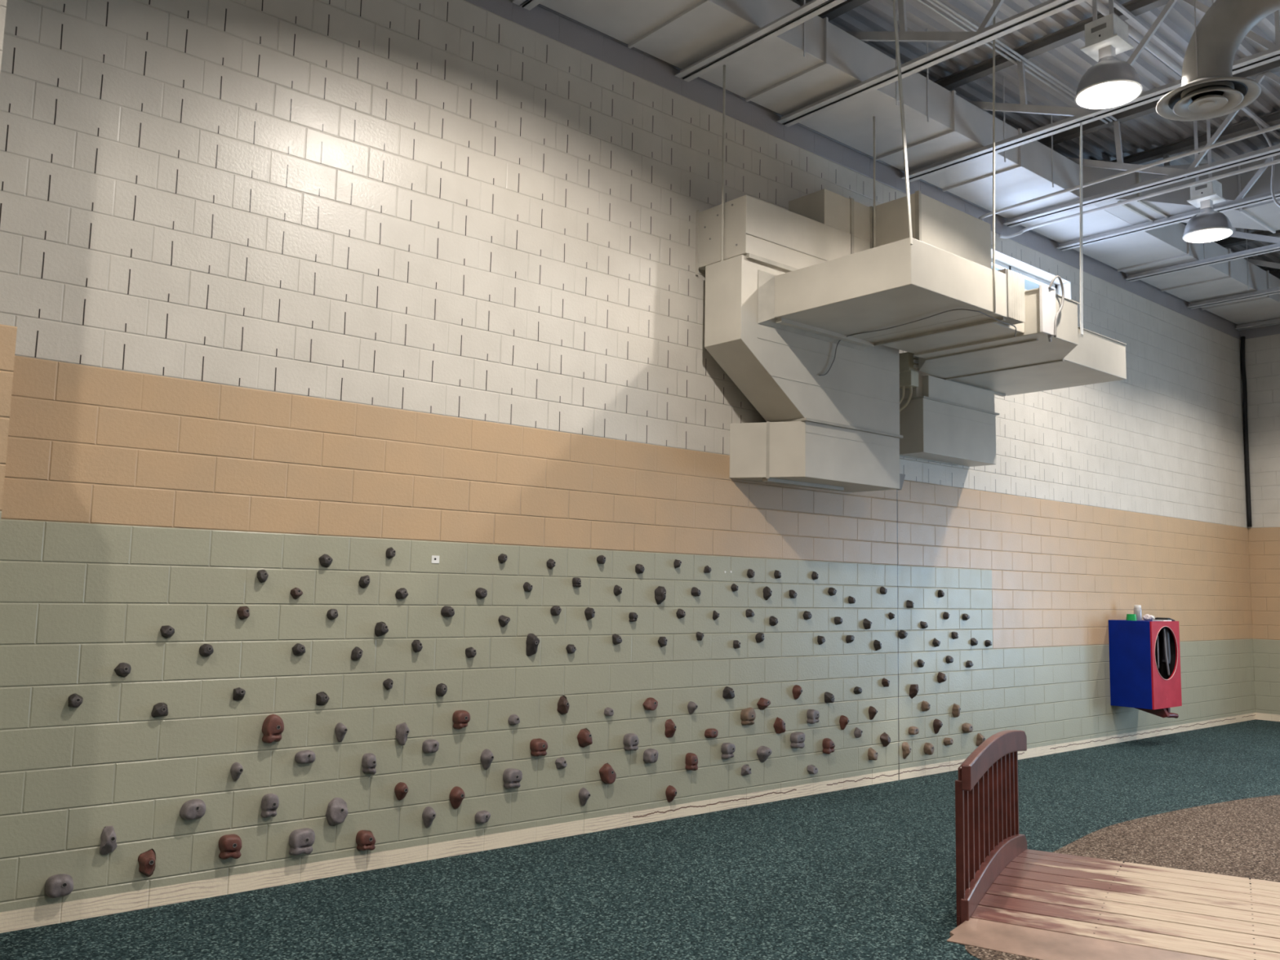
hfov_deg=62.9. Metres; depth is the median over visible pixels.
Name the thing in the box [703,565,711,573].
hold
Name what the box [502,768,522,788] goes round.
hold
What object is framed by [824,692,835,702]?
hold
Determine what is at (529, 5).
joist
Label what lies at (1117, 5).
bridging angle
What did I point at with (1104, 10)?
pipe
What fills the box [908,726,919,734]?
hold
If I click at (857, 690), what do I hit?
hold
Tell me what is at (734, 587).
hold
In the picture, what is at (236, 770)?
hold
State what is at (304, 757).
hold
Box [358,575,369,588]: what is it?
hold
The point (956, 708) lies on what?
hold
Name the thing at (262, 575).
hold
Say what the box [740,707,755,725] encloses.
hold
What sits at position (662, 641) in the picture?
hold
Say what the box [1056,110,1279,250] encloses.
joist
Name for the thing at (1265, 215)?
duct
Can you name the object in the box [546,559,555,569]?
hold
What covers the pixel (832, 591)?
hold
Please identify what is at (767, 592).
hold
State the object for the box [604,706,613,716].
hold
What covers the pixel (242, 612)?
hold
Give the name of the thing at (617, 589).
hold
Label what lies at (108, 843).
hold
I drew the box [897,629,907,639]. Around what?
hold
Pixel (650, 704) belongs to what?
hold
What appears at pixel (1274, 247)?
joist
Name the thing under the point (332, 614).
hold
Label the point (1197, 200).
housing
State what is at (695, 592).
hold
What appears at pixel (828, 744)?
hold
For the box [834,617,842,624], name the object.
hold
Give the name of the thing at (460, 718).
hold
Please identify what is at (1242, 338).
pipe
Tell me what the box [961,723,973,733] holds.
hold
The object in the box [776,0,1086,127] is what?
joist
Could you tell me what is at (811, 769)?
hold
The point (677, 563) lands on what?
hold
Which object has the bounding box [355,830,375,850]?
hold
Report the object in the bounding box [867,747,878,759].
hold
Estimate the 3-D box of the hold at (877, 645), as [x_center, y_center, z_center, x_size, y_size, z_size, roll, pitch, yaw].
[2.162,1.502,9.503,0.059,0.102,0.058,6,-8,-40]
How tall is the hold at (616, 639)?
0.081 m
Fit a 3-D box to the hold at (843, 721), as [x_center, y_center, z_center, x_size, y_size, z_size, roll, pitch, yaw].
[1.787,2.117,9.121,0.074,0.128,0.066,6,-8,-40]
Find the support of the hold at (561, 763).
attached to the wall at (285, 285)
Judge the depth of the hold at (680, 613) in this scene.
7.95 m
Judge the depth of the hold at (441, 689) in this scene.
6.58 m
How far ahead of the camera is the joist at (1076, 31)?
9.13 m
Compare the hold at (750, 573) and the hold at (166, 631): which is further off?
the hold at (750, 573)
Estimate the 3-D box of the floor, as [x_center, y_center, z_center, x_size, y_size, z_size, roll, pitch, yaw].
[4.540,2.354,5.166,20.470,0.053,9.600,6,-8,-40]
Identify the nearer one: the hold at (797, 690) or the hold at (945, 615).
the hold at (797, 690)
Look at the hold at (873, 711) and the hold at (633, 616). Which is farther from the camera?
the hold at (873, 711)
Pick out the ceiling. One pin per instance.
(1066, 63)
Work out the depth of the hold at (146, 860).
5.40 m
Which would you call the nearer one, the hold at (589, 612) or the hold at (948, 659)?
the hold at (589, 612)
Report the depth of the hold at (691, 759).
7.90 m
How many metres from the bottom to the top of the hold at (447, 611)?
0.072 m
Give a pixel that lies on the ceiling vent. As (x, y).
(1209, 89)
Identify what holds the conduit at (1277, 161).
attached to the joist at (1173, 175)
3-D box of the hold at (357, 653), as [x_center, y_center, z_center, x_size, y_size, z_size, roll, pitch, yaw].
[-1.681,1.038,6.239,0.068,0.084,0.050,6,-8,-40]
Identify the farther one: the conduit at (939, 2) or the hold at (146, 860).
the conduit at (939, 2)
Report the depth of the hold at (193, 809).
5.55 m
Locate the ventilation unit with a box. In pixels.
[695,0,1126,492]
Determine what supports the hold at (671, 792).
attached to the wall at (285, 285)
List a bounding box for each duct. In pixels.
[539,0,1279,324]
[899,358,999,466]
[1082,154,1279,233]
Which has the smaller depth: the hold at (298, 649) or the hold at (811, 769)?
the hold at (298, 649)
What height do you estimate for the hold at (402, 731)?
0.135 m
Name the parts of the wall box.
panel, panel, panel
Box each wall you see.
[0,0,17,527]
[0,0,1255,933]
[1240,271,1279,721]
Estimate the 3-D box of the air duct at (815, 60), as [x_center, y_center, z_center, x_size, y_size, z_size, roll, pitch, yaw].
[3.226,-3.387,10.271,16.198,0.850,0.867,6,-8,-40]
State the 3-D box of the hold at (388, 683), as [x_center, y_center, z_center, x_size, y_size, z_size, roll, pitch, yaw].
[-1.523,1.244,6.362,0.066,0.071,0.042,6,-8,-40]
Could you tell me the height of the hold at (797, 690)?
0.122 m
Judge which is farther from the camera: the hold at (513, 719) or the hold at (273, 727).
the hold at (513, 719)
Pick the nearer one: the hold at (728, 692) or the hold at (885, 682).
the hold at (728, 692)
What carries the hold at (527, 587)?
attached to the wall at (285, 285)
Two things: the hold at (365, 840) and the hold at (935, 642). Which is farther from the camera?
the hold at (935, 642)
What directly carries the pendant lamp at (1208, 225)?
hanging from the ceiling
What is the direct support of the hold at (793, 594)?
attached to the wall at (285, 285)
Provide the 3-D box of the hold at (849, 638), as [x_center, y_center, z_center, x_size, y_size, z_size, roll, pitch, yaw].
[1.863,1.409,9.260,0.076,0.072,0.050,6,-8,-40]
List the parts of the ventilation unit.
hanger rod, mounting rail, rail, arm rail, hanger rod, supply arm, arm panel, discharge rail, hanger rod, junction panel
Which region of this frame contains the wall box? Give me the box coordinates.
[1108,619,1182,718]
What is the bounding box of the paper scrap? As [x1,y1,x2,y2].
[1142,613,1152,620]
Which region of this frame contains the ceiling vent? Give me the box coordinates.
[1155,0,1279,120]
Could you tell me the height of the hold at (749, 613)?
0.068 m
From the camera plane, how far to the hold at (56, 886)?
5.12 m
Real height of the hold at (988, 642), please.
0.074 m
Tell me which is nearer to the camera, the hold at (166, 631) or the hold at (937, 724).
the hold at (166, 631)
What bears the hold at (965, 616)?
attached to the wall at (285, 285)
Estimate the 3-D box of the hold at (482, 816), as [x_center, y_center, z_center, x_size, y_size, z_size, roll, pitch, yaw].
[-1.003,2.169,6.722,0.103,0.080,0.053,6,-8,-40]
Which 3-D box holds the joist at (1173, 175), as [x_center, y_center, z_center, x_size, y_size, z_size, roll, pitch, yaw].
[7.155,-3.541,7.939,0.148,0.862,9.600,6,-8,-40]
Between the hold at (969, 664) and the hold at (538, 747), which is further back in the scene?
the hold at (969, 664)
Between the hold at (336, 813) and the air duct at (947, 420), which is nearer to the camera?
the hold at (336, 813)
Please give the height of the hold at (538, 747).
0.116 m
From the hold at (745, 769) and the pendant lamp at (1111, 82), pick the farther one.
the hold at (745, 769)
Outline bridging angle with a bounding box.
[1106,0,1279,140]
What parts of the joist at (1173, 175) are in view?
web post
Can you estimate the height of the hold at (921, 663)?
0.079 m
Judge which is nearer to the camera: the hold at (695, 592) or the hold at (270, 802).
the hold at (270, 802)
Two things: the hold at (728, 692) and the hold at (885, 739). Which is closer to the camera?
the hold at (728, 692)
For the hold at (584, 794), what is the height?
0.125 m
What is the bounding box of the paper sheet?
[1152,619,1171,621]
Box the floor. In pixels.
[0,719,1279,959]
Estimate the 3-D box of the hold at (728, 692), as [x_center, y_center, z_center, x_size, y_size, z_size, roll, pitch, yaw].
[0.709,1.676,8.237,0.110,0.101,0.058,6,-8,-40]
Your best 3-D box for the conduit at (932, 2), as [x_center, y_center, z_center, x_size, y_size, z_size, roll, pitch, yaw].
[2.306,-3.897,8.463,6.500,0.022,0.022,6,-8,-41]
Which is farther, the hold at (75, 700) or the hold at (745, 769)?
the hold at (745, 769)
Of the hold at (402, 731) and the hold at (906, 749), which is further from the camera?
the hold at (906, 749)
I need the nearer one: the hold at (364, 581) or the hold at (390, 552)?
the hold at (364, 581)
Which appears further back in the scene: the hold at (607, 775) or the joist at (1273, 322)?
the joist at (1273, 322)
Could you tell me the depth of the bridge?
5.50 m
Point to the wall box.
(1144, 655)
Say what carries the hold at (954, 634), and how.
attached to the wall at (285, 285)
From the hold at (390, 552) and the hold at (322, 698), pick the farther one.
the hold at (390, 552)
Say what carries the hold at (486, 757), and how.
attached to the wall at (285, 285)
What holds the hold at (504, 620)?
attached to the wall at (285, 285)
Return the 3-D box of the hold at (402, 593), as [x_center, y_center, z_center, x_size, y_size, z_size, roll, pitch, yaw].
[-1.465,0.701,6.458,0.078,0.071,0.045,6,-8,-40]
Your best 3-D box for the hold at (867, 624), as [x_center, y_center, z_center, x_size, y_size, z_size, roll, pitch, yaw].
[2.053,1.297,9.427,0.073,0.099,0.060,6,-8,-40]
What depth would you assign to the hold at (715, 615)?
8.20 m
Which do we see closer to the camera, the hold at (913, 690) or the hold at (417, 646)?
the hold at (417, 646)
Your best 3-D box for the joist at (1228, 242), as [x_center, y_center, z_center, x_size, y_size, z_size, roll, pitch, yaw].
[10.781,-3.143,11.028,0.148,0.862,9.600,6,-8,-40]
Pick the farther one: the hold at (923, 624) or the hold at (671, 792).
the hold at (923, 624)
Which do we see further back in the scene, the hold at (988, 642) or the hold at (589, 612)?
the hold at (988, 642)
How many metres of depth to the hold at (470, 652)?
6.73 m
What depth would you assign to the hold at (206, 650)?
5.67 m
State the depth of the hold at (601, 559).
7.48 m
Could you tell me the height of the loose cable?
1.167 m
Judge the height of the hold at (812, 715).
0.120 m
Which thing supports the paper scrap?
on the wall box
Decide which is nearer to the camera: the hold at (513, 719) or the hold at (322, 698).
the hold at (322, 698)
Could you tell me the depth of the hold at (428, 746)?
6.49 m
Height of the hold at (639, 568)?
0.075 m
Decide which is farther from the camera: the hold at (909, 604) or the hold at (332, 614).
the hold at (909, 604)
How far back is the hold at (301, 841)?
5.91 m
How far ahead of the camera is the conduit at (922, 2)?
9.32 m
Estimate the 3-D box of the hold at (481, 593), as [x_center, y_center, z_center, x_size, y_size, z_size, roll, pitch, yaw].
[-1.029,0.739,6.830,0.078,0.074,0.046,6,-8,-40]
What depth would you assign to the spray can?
12.51 m
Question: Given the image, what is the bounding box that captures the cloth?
[1155,617,1175,621]
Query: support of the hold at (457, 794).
attached to the wall at (285, 285)
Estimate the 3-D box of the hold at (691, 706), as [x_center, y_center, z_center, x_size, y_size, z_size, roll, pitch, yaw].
[0.406,1.736,7.966,0.062,0.099,0.064,6,-8,-40]
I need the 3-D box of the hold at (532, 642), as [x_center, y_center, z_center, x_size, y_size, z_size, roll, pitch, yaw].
[-0.716,1.112,7.056,0.087,0.152,0.062,6,-8,-40]
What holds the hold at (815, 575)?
attached to the wall at (285, 285)
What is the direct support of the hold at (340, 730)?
attached to the wall at (285, 285)
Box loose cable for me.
[1253,119,1279,207]
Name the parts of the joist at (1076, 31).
web post, web post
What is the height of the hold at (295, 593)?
0.069 m
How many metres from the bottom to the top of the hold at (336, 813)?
0.162 m
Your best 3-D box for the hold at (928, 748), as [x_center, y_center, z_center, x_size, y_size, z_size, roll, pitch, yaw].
[2.742,2.545,9.907,0.106,0.114,0.065,6,-8,-40]
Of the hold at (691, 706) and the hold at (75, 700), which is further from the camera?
the hold at (691, 706)
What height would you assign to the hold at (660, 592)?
0.142 m
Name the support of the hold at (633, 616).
attached to the wall at (285, 285)
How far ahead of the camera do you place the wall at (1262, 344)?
15.35 m
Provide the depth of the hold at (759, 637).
8.50 m
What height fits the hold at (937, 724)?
0.142 m
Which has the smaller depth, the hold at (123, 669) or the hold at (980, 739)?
the hold at (123, 669)
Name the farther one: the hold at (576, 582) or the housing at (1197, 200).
the housing at (1197, 200)
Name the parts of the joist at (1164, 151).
web post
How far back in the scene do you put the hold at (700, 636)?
8.07 m
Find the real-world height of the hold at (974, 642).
0.083 m
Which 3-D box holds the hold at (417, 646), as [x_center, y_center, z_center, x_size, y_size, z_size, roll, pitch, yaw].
[-1.378,1.032,6.501,0.066,0.081,0.050,6,-8,-40]
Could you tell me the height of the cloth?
0.040 m
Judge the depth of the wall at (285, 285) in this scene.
6.79 m
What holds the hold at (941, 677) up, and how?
attached to the wall at (285, 285)
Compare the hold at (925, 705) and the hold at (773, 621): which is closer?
the hold at (773, 621)
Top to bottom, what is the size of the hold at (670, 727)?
0.135 m
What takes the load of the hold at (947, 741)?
attached to the wall at (285, 285)
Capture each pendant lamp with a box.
[1075,0,1142,109]
[1182,119,1233,243]
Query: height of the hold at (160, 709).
0.076 m
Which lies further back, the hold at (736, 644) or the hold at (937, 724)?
the hold at (937, 724)
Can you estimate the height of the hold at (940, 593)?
0.079 m
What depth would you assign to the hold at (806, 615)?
8.89 m
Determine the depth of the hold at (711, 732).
8.07 m
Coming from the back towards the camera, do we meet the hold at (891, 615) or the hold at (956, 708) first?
the hold at (956, 708)
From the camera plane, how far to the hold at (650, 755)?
7.64 m
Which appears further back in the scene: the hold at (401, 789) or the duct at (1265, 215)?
the duct at (1265, 215)
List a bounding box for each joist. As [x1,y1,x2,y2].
[511,0,543,10]
[675,0,846,81]
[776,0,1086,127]
[901,0,1279,182]
[1003,59,1279,227]
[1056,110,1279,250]
[1125,223,1279,281]
[1187,229,1279,309]
[1235,266,1279,330]
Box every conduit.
[916,0,1107,124]
[926,0,1112,122]
[933,0,1116,120]
[978,124,1279,221]
[998,159,1279,238]
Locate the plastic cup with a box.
[1125,613,1137,620]
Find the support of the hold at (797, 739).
attached to the wall at (285, 285)
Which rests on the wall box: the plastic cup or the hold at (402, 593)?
the plastic cup
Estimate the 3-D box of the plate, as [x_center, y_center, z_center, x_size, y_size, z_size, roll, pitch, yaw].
[-1.299,0.504,6.646,0.055,0.048,0.005,6,-8,-40]
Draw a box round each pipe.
[1085,0,1182,76]
[1240,336,1252,526]
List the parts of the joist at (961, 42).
web post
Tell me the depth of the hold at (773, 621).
8.62 m
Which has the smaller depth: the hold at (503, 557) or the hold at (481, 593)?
the hold at (481, 593)
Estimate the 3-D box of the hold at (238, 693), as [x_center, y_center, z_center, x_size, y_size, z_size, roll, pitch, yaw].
[-2.204,1.182,5.776,0.065,0.071,0.049,6,-8,-40]
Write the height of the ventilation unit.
4.038 m
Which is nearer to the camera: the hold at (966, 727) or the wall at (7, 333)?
the wall at (7, 333)
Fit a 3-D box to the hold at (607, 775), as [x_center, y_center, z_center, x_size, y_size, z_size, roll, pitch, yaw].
[-0.224,2.080,7.393,0.117,0.150,0.065,6,-8,-40]
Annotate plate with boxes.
[431,555,439,563]
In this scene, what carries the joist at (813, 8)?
attached to the ceiling
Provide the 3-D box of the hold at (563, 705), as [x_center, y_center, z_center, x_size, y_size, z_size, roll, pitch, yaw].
[-0.518,1.549,7.191,0.085,0.132,0.057,6,-8,-40]
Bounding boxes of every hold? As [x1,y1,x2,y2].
[44,873,73,897]
[67,693,83,707]
[99,825,117,854]
[114,662,131,677]
[137,848,155,876]
[151,702,168,717]
[160,625,174,638]
[179,799,205,820]
[199,644,213,657]
[218,834,241,859]
[230,762,243,781]
[232,687,245,700]
[236,606,249,619]
[257,569,268,582]
[260,793,279,817]
[262,714,284,743]
[288,827,315,855]
[289,587,302,599]
[291,643,305,655]
[294,750,315,764]
[315,691,329,705]
[318,554,333,567]
[325,797,347,826]
[326,608,337,620]
[334,722,347,742]
[350,646,363,660]
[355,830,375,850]
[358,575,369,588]
[361,752,376,774]
[374,621,388,636]
[382,678,393,689]
[386,547,395,558]
[394,782,408,799]
[395,587,408,599]
[395,722,409,745]
[411,640,422,652]
[422,739,439,753]
[422,806,435,827]
[435,683,447,697]
[440,605,454,617]
[448,786,465,808]
[452,710,470,729]
[465,646,476,657]
[474,810,490,823]
[475,587,487,599]
[480,748,493,769]
[497,553,507,563]
[497,614,510,626]
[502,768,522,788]
[507,714,519,725]
[523,582,533,591]
[525,633,539,656]
[529,738,547,756]
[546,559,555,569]
[550,605,561,616]
[555,756,567,768]
[556,695,569,714]
[565,644,576,653]
[572,577,581,587]
[577,728,592,747]
[578,787,590,805]
[584,607,595,620]
[596,555,605,564]
[599,762,616,784]
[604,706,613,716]
[612,633,622,644]
[613,584,622,595]
[622,733,639,751]
[628,612,638,622]
[635,564,644,573]
[643,697,657,711]
[643,748,657,763]
[654,586,666,604]
[657,636,667,647]
[664,719,676,737]
[665,785,677,802]
[673,559,681,568]
[675,608,685,618]
[684,752,697,770]
[687,701,697,714]
[690,586,701,596]
[696,631,703,640]
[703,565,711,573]
[704,728,718,737]
[712,610,719,620]
[720,742,735,759]
[722,686,734,699]
[730,583,738,591]
[733,640,740,648]
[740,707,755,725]
[741,764,751,775]
[745,608,754,617]
[746,568,755,577]
[755,632,764,643]
[756,697,770,710]
[756,746,772,762]
[763,586,772,599]
[768,616,777,626]
[773,569,781,578]
[773,716,785,733]
[789,590,797,598]
[790,732,804,748]
[792,684,802,699]
[802,610,812,619]
[806,709,819,724]
[807,764,817,774]
[811,571,818,580]
[817,635,825,644]
[822,737,835,754]
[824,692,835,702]
[827,587,836,595]
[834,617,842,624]
[839,715,848,729]
[845,635,854,643]
[848,595,855,604]
[853,686,862,693]
[853,727,862,737]
[862,618,871,629]
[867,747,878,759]
[868,706,877,719]
[873,640,881,650]
[880,586,887,594]
[880,732,890,746]
[881,678,889,687]
[888,612,895,619]
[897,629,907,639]
[902,742,911,759]
[906,600,914,608]
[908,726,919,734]
[909,684,919,698]
[917,658,924,667]
[920,621,928,628]
[920,700,930,711]
[923,742,934,755]
[932,638,940,647]
[933,718,942,733]
[937,589,944,597]
[937,671,946,683]
[942,612,950,619]
[943,737,953,746]
[945,655,953,663]
[951,631,958,639]
[951,702,960,717]
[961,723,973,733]
[962,613,969,620]
[965,660,973,667]
[970,637,977,645]
[976,733,985,746]
[984,640,991,647]
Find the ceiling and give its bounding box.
[791,0,1279,267]
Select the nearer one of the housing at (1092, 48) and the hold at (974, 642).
the housing at (1092, 48)
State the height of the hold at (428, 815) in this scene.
0.129 m
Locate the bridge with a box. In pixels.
[946,729,1279,959]
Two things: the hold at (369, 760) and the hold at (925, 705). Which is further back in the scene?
the hold at (925, 705)
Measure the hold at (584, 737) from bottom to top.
0.135 m
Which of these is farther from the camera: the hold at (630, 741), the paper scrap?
the paper scrap
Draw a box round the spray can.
[1133,604,1142,620]
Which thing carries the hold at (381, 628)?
attached to the wall at (285, 285)
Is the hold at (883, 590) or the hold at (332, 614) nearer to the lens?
the hold at (332, 614)
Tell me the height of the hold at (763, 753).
0.131 m
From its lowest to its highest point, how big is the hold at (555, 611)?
0.073 m
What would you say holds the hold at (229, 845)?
attached to the wall at (285, 285)
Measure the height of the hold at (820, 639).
0.080 m
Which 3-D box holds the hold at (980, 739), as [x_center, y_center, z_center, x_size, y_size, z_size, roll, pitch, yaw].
[3.422,2.605,10.491,0.104,0.125,0.060,6,-8,-40]
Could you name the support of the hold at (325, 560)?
attached to the wall at (285, 285)
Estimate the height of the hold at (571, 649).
0.065 m
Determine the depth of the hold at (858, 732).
9.23 m
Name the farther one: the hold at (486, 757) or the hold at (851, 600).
the hold at (851, 600)
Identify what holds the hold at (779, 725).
attached to the wall at (285, 285)
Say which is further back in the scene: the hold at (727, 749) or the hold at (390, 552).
the hold at (727, 749)
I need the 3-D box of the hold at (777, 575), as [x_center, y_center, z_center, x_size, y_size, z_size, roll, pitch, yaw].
[1.149,0.785,8.703,0.056,0.074,0.045,6,-8,-40]
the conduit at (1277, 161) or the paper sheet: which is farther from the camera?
the paper sheet
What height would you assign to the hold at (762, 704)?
0.100 m

